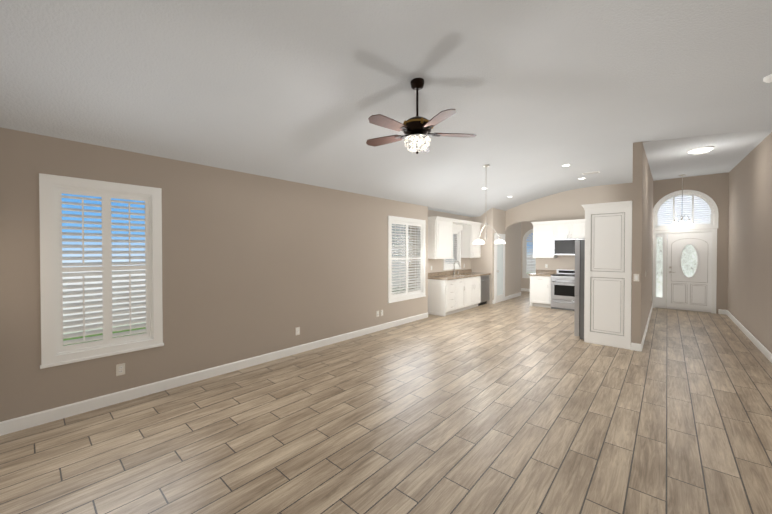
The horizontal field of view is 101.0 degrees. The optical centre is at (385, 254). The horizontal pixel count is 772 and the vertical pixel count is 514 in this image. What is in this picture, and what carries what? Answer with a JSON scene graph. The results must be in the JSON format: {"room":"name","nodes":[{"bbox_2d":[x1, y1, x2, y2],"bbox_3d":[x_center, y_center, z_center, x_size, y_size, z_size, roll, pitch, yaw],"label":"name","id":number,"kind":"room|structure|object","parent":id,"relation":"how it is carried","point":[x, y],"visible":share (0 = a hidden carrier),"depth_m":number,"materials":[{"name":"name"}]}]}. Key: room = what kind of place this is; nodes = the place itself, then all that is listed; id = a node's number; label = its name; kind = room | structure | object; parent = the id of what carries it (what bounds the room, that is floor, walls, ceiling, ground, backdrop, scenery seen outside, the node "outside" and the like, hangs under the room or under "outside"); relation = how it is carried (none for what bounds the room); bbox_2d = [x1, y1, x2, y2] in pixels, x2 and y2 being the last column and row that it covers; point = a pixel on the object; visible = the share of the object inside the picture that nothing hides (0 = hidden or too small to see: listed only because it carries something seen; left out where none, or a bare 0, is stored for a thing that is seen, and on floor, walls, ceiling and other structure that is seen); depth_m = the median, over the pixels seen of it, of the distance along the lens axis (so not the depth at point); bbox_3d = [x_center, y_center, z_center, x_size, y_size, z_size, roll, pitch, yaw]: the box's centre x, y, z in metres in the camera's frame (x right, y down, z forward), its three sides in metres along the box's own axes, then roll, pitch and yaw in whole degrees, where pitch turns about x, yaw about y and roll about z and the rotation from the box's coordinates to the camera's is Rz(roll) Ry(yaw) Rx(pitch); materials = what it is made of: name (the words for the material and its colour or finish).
{"room":"living room","nodes":[
{"label":"living room","id":0,"kind":"room"},
{"bbox_2d":[0,291,771,513],"bbox_3d":[2.901,1.525,5.881,5.960,0.050,13.370,1,1,41],"label":"floor","id":1,"kind":"structure","parent":0,"point":[518,405],"depth_m":2.75,"materials":[{"name":"beige tile"}]},
{"bbox_2d":[428,216,490,316],"bbox_3d":[2.031,0.263,8.660,0.649,2.410,2.524,1,1,41],"label":"kitchen cabinets","id":2,"kind":"object","parent":1,"relation":"on","point":[452,292],"visible":0.94,"depth_m":8.15,"materials":[{"name":"white painted wood"}]},
{"bbox_2d":[530,275,550,306],"bbox_3d":[4.499,1.026,9.108,0.560,0.875,0.600,1,1,41],"label":"base cabinet","id":3,"kind":"object","parent":1,"relation":"on","point":[540,285],"depth_m":8.88,"materials":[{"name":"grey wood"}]},
{"bbox_2d":[551,269,574,310],"bbox_3d":[4.959,0.949,8.627,0.752,1.040,0.711,1,1,41],"label":"range","id":4,"kind":"object","parent":1,"relation":"on","point":[562,289],"visible":0.69,"depth_m":8.47,"materials":[{"name":"silver metal"}]},
{"bbox_2d":[572,240,631,339],"bbox_3d":[3.929,0.619,5.759,0.851,1.765,0.905,1,1,41],"label":"refrigerator","id":5,"kind":"object","parent":1,"relation":"on","point":[578,300],"visible":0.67,"depth_m":5.61,"materials":[{"name":"silver metal"}]},
{"bbox_2d":[581,201,631,349],"bbox_3d":[3.945,0.323,5.622,0.683,2.360,1.035,1,1,41],"label":"end panel","id":6,"kind":"object","parent":1,"relation":"on","point":[608,274],"visible":0.98,"depth_m":5.24,"materials":[{"name":"white wood"}]},
{"bbox_2d":[0,127,771,421],"bbox_3d":[2.901,-0.450,5.858,5.960,3.900,13.370,1,1,41],"label":"wall","id":7,"kind":"structure","parent":0,"point":[253,265],"depth_m":4.47,"materials":[{"name":"beige paint"}]},
{"bbox_2d":[39,173,163,368],"bbox_3d":[-2.860,0.143,3.255,0.182,1.755,0.940,1,1,41],"label":"window","id":8,"kind":"structure","parent":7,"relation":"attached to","point":[101,267],"depth_m":3.20,"materials":[{"name":"white wood"}]},
{"bbox_2d":[116,363,124,375],"bbox_3d":[-2.749,1.190,3.296,0.010,0.116,0.072,1,1,41],"label":"electrical outlet","id":9,"kind":"object","parent":7,"relation":"attached to","point":[120,369],"visible":1,"depth_m":3.29,"materials":[{"name":"white plastic"}]},
{"bbox_2d":[0,312,427,435],"bbox_3d":[-1.162,1.452,5.093,0.014,0.115,6.510,1,1,41],"label":"baseboard","id":10,"kind":"structure","parent":7,"relation":"attached to","point":[37,418],"depth_m":3.59,"materials":[{"name":"white wood"}]},
{"bbox_2d":[296,327,299,334],"bbox_3d":[-1.352,1.172,4.877,0.010,0.116,0.072,1,1,41],"label":"electrical outlet","id":11,"kind":"object","parent":7,"relation":"attached to","point":[297,330],"visible":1,"depth_m":4.88,"materials":[{"name":"white plastic"}]},
{"bbox_2d":[388,216,425,302],"bbox_3d":[0.428,0.090,6.975,0.182,1.775,1.330,1,1,41],"label":"blinds","id":12,"kind":"object","parent":7,"relation":"attached to","point":[406,255],"visible":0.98,"depth_m":6.95,"materials":[{"name":"white plastic"}]},
{"bbox_2d":[443,230,460,269],"bbox_3d":[1.822,-0.168,9.003,0.182,1.165,0.960,1,1,41],"label":"window shutter","id":13,"kind":"object","parent":7,"relation":"attached to","point":[448,264],"visible":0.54,"depth_m":9.19,"materials":[{"name":"white wood"}]},
{"bbox_2d":[494,233,504,303],"bbox_3d":[3.522,0.406,9.736,0.103,2.100,0.830,1,1,41],"label":"pantry door","id":14,"kind":"structure","parent":7,"relation":"in","point":[499,272],"depth_m":9.72,"materials":[{"name":"white wood"}]},
{"bbox_2d":[505,293,519,299],"bbox_3d":[4.265,1.388,10.659,0.014,0.115,1.500,1,1,41],"label":"baseboard","id":15,"kind":"structure","parent":7,"relation":"attached to","point":[517,294],"depth_m":10.59,"materials":[{"name":"white wood"}]},
{"bbox_2d":[522,229,535,277],"bbox_3d":[5.780,-0.052,12.126,1.070,1.930,0.170,1,1,41],"label":"blinds","id":16,"kind":"object","parent":7,"relation":"attached to","point":[528,263],"visible":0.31,"depth_m":12.34,"materials":[{"name":"white"}]},
{"bbox_2d":[533,223,556,257],"bbox_3d":[4.593,-0.406,9.196,0.564,0.996,0.319,1,1,41],"label":"upper cabinet","id":17,"kind":"object","parent":7,"relation":"attached to","point":[546,234],"depth_m":9.08,"materials":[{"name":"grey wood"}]},
{"bbox_2d":[541,271,556,274],"bbox_3d":[5.422,0.503,8.673,2.505,0.100,0.020,1,1,41],"label":"backsplash","id":18,"kind":"structure","parent":7,"relation":"attached to","point":[542,272],"depth_m":9.23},
{"bbox_2d":[553,220,572,238],"bbox_3d":[4.968,-0.667,8.861,0.437,0.466,0.319,1,1,41],"label":"upper cabinet","id":19,"kind":"object","parent":7,"relation":"attached to","point":[560,230],"depth_m":8.74,"materials":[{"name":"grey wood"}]},
{"bbox_2d":[554,239,584,254],"bbox_3d":[5.052,-0.210,8.718,0.752,0.435,0.432,1,1,41],"label":"microwave","id":20,"kind":"object","parent":19,"relation":"attached to","point":[564,246],"visible":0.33,"depth_m":8.66,"materials":[{"name":"silver metal"}]},
{"bbox_2d":[573,219,584,238],"bbox_3d":[5.209,-0.665,8.648,0.439,0.466,0.319,1,1,41],"label":"upper cabinet","id":21,"kind":"object","parent":7,"relation":"attached to","point":[578,224],"depth_m":8.48,"materials":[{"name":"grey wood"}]},
{"bbox_2d":[634,274,638,280],"bbox_3d":[3.932,0.360,4.995,0.072,0.116,0.012,1,1,41],"label":"light switch","id":22,"kind":"object","parent":7,"relation":"attached to","point":[636,277],"visible":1,"depth_m":4.99,"materials":[{"name":"white plastic"}]},
{"bbox_2d":[640,308,651,351],"bbox_3d":[5.670,1.431,6.873,0.014,0.115,5.114,1,1,41],"label":"baseboard","id":23,"kind":"structure","parent":7,"relation":"attached to","point":[644,335],"depth_m":5.80,"materials":[{"name":"white wood"}]},
{"bbox_2d":[652,229,716,313],"bbox_3d":[7.859,0.409,8.418,1.227,2.125,0.162,1,1,41],"label":"front door","id":24,"kind":"structure","parent":7,"relation":"in","point":[684,270],"depth_m":8.37,"materials":[{"name":"white wood"}]},
{"bbox_2d":[653,190,718,230],"bbox_3d":[7.851,-1.179,8.408,1.290,1.040,0.180,1,1,41],"label":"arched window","id":25,"kind":"structure","parent":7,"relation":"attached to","point":[712,223],"depth_m":8.32,"materials":[{"name":"white wood"}]},
{"bbox_2d":[724,310,771,362],"bbox_3d":[4.553,1.470,3.486,0.014,0.115,11.670,1,1,41],"label":"baseboard","id":26,"kind":"structure","parent":7,"relation":"attached to","point":[761,347],"depth_m":5.45,"materials":[{"name":"white wood"}]},
{"bbox_2d":[0,0,771,216],"bbox_3d":[2.901,-1.557,5.845,5.660,0.885,13.070,1,1,41],"label":"ceiling","id":27,"kind":"structure","parent":0,"point":[536,94],"depth_m":2.99,"materials":[{"name":"white paint"}]},
{"bbox_2d":[366,78,476,153],"bbox_3d":[0.282,-1.397,3.215,1.168,0.749,1.155,1,1,41],"label":"ceiling fan","id":28,"kind":"object","parent":27,"relation":"hanging from","point":[416,129],"visible":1,"depth_m":3.13,"materials":[{"name":"brown wood"}]},
{"bbox_2d":[473,165,505,243],"bbox_3d":[1.868,-0.947,5.981,0.641,1.480,0.602,1,1,41],"label":"pendant light","id":29,"kind":"object","parent":27,"relation":"hanging from","point":[479,241],"visible":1,"depth_m":5.91,"materials":[{"name":"white glass"}]},
{"bbox_2d":[582,171,599,174],"bbox_3d":[4.531,-1.807,7.038,0.320,0.016,0.180,1,1,41],"label":"ceiling vent","id":30,"kind":"object","parent":27,"relation":"in","point":[593,172],"visible":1,"depth_m":7.00,"materials":[{"name":"white metal"}]},
{"bbox_2d":[672,174,691,224],"bbox_3d":[7.398,-1.379,7.937,0.369,1.235,0.345,1,1,41],"label":"light","id":31,"kind":"object","parent":27,"relation":"hanging from","point":[681,221],"visible":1,"depth_m":7.95,"materials":[{"name":"white glass"}]},
{"bbox_2d":[687,146,713,153],"bbox_3d":[5.374,-1.786,5.439,0.330,0.046,0.330,1,1,41],"label":"flush ceiling light","id":32,"kind":"object","parent":27,"relation":"attached to","point":[700,150],"visible":0.94,"depth_m":5.39,"materials":[{"name":"white glass"}]},
{"bbox_2d":[763,74,771,82],"bbox_3d":[3.533,-1.607,2.890,0.140,0.038,0.140,1,1,41],"label":"smoke detector","id":33,"kind":"object","parent":27,"relation":"attached to","point":[767,79],"visible":1,"depth_m":2.90,"materials":[{"name":"white plastic"}]},
{"label":"outside","id":34,"kind":"structure","parent":0,"visible":0},
{"bbox_2d":[657,195,710,224],"bbox_3d":[8.076,-1.182,8.663,1.750,1.500,0.001,1,1,41],"label":"blinds","id":35,"kind":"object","parent":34,"point":[684,211],"depth_m":8.63,"materials":[{"name":"white plastic"}]}
]}

